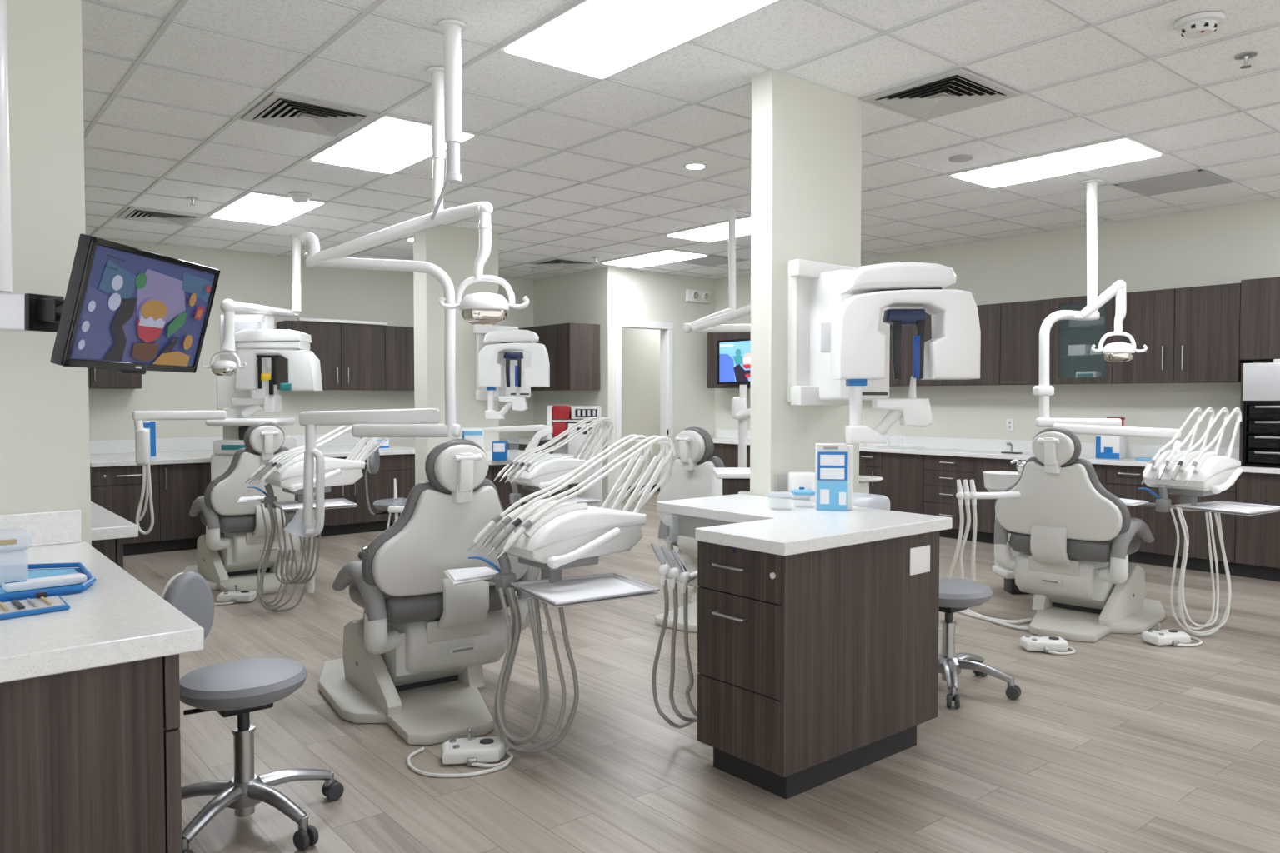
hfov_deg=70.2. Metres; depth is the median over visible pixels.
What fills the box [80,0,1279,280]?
ceiling
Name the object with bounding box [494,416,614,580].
unit
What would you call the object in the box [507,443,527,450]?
base cabinet
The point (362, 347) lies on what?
upper cabinet
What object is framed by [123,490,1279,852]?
floor
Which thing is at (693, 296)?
emergency light
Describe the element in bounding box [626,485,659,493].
baseboard
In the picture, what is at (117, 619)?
countertop
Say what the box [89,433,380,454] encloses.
backsplash
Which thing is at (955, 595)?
stool
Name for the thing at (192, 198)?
sprinkler
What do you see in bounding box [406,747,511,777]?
cable
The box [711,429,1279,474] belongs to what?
countertop
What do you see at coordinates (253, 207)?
recessed light
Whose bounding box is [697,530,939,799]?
base cabinet
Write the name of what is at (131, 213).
ceiling vent
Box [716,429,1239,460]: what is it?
backsplash
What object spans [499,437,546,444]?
countertop
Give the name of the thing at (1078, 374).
box
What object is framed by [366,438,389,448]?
carton
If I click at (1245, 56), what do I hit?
sprinkler
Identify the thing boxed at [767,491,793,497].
lid
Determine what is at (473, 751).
foot pedal
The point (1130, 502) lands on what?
tray
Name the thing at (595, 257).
sprinkler
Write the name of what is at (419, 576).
cushion
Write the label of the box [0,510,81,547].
backsplash
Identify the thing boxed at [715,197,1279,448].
wall
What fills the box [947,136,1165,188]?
recessed light
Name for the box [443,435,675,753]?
unit
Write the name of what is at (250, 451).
cushion
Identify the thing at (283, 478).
tray
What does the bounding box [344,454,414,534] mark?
base cabinet
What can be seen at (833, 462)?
stand
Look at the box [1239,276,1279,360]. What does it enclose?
upper cabinet
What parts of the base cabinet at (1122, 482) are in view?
handle, drawer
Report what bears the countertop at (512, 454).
on the base cabinet at (504, 489)
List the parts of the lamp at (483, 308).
swing arm, arm, arm, swing arm, handle, drop arm, handle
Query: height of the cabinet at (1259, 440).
0.799 m
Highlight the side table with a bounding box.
[859,475,883,494]
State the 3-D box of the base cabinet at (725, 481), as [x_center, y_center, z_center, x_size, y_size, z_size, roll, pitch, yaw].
[0.652,0.743,5.045,0.480,1.000,0.435,0,2,0]
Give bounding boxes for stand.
[386,479,404,529]
[815,443,853,510]
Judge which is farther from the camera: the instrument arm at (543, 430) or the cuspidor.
the instrument arm at (543, 430)
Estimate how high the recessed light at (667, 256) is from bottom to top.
0.024 m
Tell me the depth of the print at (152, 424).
8.54 m
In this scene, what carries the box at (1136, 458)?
on the countertop at (951, 447)
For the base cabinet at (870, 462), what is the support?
on the floor
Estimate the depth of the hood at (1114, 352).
6.28 m
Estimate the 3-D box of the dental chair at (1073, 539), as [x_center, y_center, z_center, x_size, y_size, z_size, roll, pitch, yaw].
[2.796,0.609,5.820,1.315,1.220,0.899,-2,2,-44]
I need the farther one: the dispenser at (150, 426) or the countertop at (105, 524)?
the dispenser at (150, 426)
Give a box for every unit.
[236,425,387,612]
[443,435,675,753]
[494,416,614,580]
[1119,407,1279,635]
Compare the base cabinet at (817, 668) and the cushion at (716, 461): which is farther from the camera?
the cushion at (716, 461)
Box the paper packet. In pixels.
[1,573,86,592]
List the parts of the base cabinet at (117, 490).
drawer, door, handle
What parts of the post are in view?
post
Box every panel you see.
[676,255,746,266]
[1114,169,1231,196]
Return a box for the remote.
[1273,359,1279,362]
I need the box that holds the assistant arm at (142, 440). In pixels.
[132,410,226,534]
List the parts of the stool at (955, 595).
leg, seat plate, seat, leg, leg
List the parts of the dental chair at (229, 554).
armrest, plate, lift arm, seat, recess panel, name plate, lock knob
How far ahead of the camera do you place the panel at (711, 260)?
10.45 m
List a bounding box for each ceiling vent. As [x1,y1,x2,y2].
[116,206,203,226]
[240,91,378,138]
[529,257,596,268]
[862,67,1019,120]
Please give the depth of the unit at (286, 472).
6.06 m
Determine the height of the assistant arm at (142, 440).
0.939 m
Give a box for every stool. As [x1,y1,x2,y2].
[160,571,344,852]
[358,445,407,559]
[938,578,1021,709]
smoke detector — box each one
[287,192,312,203]
[1174,11,1224,39]
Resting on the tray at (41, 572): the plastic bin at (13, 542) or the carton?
the plastic bin at (13, 542)
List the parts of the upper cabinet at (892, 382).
door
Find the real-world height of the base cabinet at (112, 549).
0.870 m
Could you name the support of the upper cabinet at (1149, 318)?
attached to the wall at (1232, 243)
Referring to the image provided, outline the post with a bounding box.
[731,385,749,467]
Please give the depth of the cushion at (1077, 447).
5.53 m
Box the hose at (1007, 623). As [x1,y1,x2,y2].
[957,609,1032,630]
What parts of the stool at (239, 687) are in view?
backrest, leg, leg, seat plate, seat, leg, leg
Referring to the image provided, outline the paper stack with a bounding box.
[1067,344,1103,355]
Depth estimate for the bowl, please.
6.31 m
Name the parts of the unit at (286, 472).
suction arm, post, support arm, handle, whip arm, whip arm, whip arm, whip arm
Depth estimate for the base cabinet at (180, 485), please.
8.31 m
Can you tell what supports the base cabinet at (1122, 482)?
on the floor
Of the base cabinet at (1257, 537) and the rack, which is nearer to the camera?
the base cabinet at (1257, 537)
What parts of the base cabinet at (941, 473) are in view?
drawer, drawer, drawer, drawer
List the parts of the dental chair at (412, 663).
armrest, plate, lift arm, seat, recess panel, name plate, lock knob, armrest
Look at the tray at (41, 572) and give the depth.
2.31 m
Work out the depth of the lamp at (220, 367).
7.32 m
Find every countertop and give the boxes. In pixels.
[0,510,204,683]
[89,433,414,467]
[90,501,138,540]
[424,450,585,465]
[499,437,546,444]
[656,494,952,556]
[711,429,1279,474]
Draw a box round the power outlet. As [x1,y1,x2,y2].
[1005,419,1013,430]
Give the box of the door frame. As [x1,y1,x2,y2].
[615,319,673,510]
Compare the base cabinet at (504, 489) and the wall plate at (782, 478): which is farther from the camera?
the base cabinet at (504, 489)
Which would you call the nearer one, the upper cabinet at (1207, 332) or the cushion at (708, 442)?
the cushion at (708, 442)
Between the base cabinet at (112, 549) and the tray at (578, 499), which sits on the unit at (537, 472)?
the tray at (578, 499)
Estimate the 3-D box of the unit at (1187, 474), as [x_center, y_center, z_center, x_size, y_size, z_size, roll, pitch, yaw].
[3.472,0.553,5.566,1.019,1.335,0.805,-1,2,-24]
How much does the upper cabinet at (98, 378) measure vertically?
0.698 m
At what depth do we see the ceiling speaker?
5.96 m
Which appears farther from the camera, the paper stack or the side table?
the paper stack
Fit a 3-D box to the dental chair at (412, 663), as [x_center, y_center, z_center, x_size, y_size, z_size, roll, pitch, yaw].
[-1.004,0.656,4.304,0.899,1.220,1.315,-1,2,-34]
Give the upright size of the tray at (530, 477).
0.124 m
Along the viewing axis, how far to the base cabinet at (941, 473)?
9.04 m
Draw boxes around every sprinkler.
[185,196,199,205]
[591,256,599,262]
[1234,51,1257,69]
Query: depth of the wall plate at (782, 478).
4.47 m
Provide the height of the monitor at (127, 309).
0.317 m
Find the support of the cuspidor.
on the floor
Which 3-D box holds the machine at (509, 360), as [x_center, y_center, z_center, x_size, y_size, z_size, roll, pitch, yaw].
[-1.204,-0.508,8.351,0.611,0.870,0.754,-1,2,-39]
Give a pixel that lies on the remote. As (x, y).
(1274, 360)
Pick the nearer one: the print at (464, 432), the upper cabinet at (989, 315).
the print at (464, 432)
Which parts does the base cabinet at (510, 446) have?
door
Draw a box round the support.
[0,0,64,332]
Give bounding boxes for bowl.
[982,471,1021,492]
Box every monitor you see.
[50,233,220,374]
[717,338,750,384]
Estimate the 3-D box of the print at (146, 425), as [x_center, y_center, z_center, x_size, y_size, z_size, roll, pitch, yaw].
[-4.611,-0.011,8.508,0.056,0.052,0.005,-1,2,-39]
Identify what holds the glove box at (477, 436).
on the countertop at (512, 454)
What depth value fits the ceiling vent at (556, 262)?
10.55 m
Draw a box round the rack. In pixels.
[546,405,602,507]
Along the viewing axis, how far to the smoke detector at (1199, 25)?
3.77 m
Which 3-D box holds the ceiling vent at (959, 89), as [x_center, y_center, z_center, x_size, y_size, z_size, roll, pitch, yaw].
[1.569,-1.720,4.747,0.566,0.023,0.566,-1,2,-39]
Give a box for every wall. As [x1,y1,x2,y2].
[0,0,91,545]
[88,238,659,486]
[533,267,602,438]
[601,266,715,509]
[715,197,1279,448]
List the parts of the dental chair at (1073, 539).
armrest, lock knob, name plate, recess panel, seat, lift arm, plate, armrest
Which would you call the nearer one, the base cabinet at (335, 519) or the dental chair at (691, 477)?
the dental chair at (691, 477)
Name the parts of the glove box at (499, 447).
white panel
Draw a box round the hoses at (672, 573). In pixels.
[650,542,697,729]
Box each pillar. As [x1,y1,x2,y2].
[413,224,499,484]
[750,70,861,501]
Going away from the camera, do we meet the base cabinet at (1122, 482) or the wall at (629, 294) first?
the base cabinet at (1122, 482)
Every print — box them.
[143,422,149,428]
[150,421,155,456]
[462,430,482,435]
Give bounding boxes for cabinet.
[0,654,182,852]
[88,367,141,389]
[90,465,159,555]
[91,538,123,569]
[158,462,210,552]
[276,320,291,389]
[291,320,341,389]
[315,456,346,537]
[340,323,385,389]
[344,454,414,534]
[381,325,414,390]
[485,464,579,514]
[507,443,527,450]
[518,322,599,390]
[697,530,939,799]
[707,332,750,388]
[711,467,749,496]
[712,443,749,467]
[859,451,881,494]
[881,452,924,514]
[889,324,909,386]
[899,312,942,385]
[923,455,977,541]
[941,303,1000,385]
[974,457,1012,544]
[1000,299,1068,384]
[1012,460,1106,489]
[1051,295,1124,384]
[1105,465,1238,576]
[1111,288,1185,383]
[1173,282,1253,383]
[1235,472,1279,581]
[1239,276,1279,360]
[1239,362,1279,468]
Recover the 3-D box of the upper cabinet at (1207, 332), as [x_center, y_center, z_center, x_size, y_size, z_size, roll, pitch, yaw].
[4.661,-0.748,7.405,0.364,0.775,0.471,-1,2,-39]
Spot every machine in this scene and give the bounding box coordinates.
[205,315,322,482]
[473,324,549,419]
[787,259,980,444]
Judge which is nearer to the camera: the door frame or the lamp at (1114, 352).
the lamp at (1114, 352)
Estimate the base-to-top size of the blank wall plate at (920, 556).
0.107 m
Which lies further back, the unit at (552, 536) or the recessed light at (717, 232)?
the recessed light at (717, 232)
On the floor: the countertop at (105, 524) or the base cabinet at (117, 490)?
the base cabinet at (117, 490)
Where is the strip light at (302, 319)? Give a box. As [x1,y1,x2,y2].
[297,317,386,325]
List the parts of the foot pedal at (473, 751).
cord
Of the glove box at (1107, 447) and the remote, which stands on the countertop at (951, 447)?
the glove box at (1107, 447)
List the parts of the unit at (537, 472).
post, handle, whip arm, whip arm, whip arm, whip arm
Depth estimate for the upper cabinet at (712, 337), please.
11.66 m
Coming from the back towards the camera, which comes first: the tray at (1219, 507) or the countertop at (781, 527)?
the tray at (1219, 507)
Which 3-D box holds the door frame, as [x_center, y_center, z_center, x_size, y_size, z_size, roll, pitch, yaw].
[0.018,-0.136,11.425,0.925,2.360,0.160,-1,2,-39]
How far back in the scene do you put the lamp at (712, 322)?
7.50 m
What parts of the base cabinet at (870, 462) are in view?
drawer, door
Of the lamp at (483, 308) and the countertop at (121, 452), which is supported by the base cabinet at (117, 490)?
the countertop at (121, 452)
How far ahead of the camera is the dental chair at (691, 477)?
5.80 m
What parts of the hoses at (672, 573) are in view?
rail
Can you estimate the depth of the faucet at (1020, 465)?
6.39 m
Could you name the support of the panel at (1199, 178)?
attached to the ceiling
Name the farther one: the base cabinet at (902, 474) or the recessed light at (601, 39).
the base cabinet at (902, 474)
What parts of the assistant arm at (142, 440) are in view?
arm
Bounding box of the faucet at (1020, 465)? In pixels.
[1010,459,1025,474]
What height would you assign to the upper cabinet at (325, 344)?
0.748 m
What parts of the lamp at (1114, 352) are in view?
swing arm, handle, arm, swing arm, drop arm, handle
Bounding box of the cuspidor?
[947,459,1029,594]
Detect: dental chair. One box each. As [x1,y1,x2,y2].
[182,422,315,595]
[318,439,533,744]
[655,426,724,632]
[994,427,1164,642]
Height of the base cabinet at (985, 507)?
0.830 m
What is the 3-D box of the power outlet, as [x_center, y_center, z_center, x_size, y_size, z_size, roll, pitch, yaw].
[3.638,-0.016,8.953,0.010,0.120,0.075,-1,2,-39]
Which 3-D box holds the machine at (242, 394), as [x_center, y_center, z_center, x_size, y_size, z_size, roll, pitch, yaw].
[-3.305,0.073,8.135,0.945,2.147,0.660,0,2,-6]
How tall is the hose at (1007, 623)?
0.026 m
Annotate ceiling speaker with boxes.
[949,155,973,162]
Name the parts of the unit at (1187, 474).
suction arm, post, support arm, whip arm, whip arm, whip arm, handle, whip arm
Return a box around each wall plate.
[775,473,787,491]
[909,545,929,575]
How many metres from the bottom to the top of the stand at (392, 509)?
0.755 m
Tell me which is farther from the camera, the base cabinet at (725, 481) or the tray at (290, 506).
the tray at (290, 506)
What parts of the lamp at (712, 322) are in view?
arm, arm, arm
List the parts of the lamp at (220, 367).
handle, drop arm, handle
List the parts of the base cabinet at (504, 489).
drawer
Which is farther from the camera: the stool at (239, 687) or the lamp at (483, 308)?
the lamp at (483, 308)
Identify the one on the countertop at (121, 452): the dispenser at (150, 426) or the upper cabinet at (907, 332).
the dispenser at (150, 426)
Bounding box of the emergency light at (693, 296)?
[685,289,709,303]
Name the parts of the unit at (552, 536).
suction arm, tray arm, post, support arm, handle, whip arm, whip arm, whip arm, whip arm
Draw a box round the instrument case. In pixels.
[0,591,69,619]
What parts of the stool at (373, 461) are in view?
leg, backrest, seat plate, seat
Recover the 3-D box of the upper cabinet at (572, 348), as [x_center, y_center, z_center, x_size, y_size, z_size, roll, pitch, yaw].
[-1.147,-0.859,11.532,0.480,0.800,1.500,-1,2,-39]
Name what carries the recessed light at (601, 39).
in the ceiling
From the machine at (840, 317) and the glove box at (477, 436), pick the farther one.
the glove box at (477, 436)
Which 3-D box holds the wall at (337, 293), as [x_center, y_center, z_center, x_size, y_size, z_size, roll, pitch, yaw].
[-3.866,-0.422,10.356,13.200,3.000,0.120,-1,2,-39]
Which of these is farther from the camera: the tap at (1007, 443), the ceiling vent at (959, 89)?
the tap at (1007, 443)
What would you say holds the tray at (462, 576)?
on the unit at (552, 536)
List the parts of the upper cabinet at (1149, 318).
handle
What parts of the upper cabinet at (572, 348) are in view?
door, door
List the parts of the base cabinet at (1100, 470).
door, door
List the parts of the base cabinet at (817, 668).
handle, handle, drawer, drawer, drawer, panel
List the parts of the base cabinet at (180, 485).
handle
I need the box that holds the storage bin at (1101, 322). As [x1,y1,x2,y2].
[1068,316,1105,327]
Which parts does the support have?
box arm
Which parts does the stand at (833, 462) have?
white panel, white panel, white panel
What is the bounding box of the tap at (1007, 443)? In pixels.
[1000,442,1022,454]
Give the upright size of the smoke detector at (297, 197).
0.057 m
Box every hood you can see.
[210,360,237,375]
[1101,342,1134,361]
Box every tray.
[0,562,96,602]
[236,496,264,503]
[264,469,363,489]
[272,498,357,511]
[443,566,498,584]
[506,468,594,486]
[513,573,659,608]
[518,495,600,504]
[1119,498,1155,507]
[1144,468,1236,490]
[1170,500,1279,515]
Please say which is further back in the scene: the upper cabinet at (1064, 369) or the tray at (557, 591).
the upper cabinet at (1064, 369)
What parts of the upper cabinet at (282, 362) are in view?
panel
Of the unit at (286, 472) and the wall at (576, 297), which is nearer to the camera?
the unit at (286, 472)
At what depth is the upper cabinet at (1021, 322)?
8.50 m
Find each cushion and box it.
[243,422,284,455]
[361,479,507,599]
[425,439,486,494]
[670,456,724,528]
[684,426,713,464]
[995,456,1130,544]
[1031,427,1081,467]
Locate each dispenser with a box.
[142,420,155,457]
[788,471,814,499]
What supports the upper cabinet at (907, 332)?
attached to the wall at (1232, 243)
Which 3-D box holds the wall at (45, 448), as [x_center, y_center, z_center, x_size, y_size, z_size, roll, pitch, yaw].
[-3.248,-0.162,1.985,3.512,3.000,0.140,-1,2,-39]
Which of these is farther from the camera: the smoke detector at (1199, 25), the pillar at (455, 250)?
the pillar at (455, 250)
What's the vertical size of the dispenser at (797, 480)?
0.125 m
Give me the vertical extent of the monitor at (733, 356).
0.542 m
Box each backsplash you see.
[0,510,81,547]
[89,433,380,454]
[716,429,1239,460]
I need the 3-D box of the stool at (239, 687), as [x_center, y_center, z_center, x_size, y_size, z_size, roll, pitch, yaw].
[-1.281,0.895,2.991,0.612,0.825,0.632,-1,2,-39]
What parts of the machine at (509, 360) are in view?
post, link arm, crown, guide rod, chin post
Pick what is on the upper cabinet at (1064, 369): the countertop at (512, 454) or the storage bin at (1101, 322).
the storage bin at (1101, 322)
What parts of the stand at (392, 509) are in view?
post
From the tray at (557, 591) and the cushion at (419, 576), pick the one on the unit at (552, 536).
the tray at (557, 591)
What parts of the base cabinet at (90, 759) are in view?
panel, panel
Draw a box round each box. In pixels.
[461,428,484,451]
[491,440,507,460]
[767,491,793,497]
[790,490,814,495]
[1075,370,1101,377]
[1095,435,1126,459]
[1135,457,1153,460]
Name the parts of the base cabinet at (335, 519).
door, drawer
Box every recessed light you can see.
[208,191,326,224]
[307,115,478,174]
[405,236,413,241]
[498,0,779,79]
[600,249,709,268]
[664,216,750,242]
[682,161,708,169]
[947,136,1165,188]
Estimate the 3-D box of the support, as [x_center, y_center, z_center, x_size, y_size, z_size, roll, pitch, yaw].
[-1.710,-0.966,2.557,0.793,1.389,0.174,1,2,19]
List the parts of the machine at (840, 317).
control panel, post, link arm, crown, chin post, guide rod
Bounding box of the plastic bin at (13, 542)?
[0,527,30,586]
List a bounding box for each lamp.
[200,234,301,375]
[275,19,529,584]
[682,205,750,333]
[1032,179,1180,439]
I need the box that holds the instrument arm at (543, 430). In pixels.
[484,425,554,459]
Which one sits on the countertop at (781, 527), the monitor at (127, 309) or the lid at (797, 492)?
the lid at (797, 492)
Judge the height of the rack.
1.329 m
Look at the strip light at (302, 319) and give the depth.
10.18 m
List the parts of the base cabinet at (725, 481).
drawer, handle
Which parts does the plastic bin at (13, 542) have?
lid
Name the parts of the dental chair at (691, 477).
armrest, seat, plate, lock knob, recess panel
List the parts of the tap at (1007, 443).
spout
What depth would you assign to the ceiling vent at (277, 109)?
5.06 m
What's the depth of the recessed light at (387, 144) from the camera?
5.65 m
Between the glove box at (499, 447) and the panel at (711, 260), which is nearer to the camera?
the glove box at (499, 447)
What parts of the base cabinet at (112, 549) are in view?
panel, panel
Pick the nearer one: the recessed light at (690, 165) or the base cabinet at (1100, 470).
the recessed light at (690, 165)
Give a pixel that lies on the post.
(739, 411)
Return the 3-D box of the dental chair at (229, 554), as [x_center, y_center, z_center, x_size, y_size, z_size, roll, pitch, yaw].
[-3.012,0.572,7.026,0.899,1.220,1.315,-1,2,-39]
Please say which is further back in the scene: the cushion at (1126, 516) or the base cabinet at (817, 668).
the cushion at (1126, 516)
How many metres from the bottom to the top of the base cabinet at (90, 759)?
0.870 m
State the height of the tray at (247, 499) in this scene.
0.033 m
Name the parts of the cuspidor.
holder arm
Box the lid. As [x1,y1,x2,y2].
[1106,417,1124,426]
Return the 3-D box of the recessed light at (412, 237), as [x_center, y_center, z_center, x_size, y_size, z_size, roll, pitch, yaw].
[-1.915,-1.852,8.979,0.590,0.024,0.593,-1,2,-39]
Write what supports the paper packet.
on the tray at (41, 572)
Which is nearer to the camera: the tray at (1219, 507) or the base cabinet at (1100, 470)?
the tray at (1219, 507)
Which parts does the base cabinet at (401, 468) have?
handle, door, drawer, door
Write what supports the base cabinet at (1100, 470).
on the floor
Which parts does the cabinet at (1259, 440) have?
panel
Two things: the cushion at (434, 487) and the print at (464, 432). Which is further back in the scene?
the print at (464, 432)
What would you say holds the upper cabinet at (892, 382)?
attached to the wall at (1232, 243)
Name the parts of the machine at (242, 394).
panel, panel, head frame, crown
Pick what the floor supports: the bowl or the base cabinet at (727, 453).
the base cabinet at (727, 453)
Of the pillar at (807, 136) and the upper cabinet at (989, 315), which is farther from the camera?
the upper cabinet at (989, 315)
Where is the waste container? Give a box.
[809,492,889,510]
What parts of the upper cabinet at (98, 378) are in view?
door, handle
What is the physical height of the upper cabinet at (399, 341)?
0.748 m
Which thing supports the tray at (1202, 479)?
on the unit at (1187, 474)
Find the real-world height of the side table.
0.966 m
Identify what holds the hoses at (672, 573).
attached to the countertop at (781, 527)

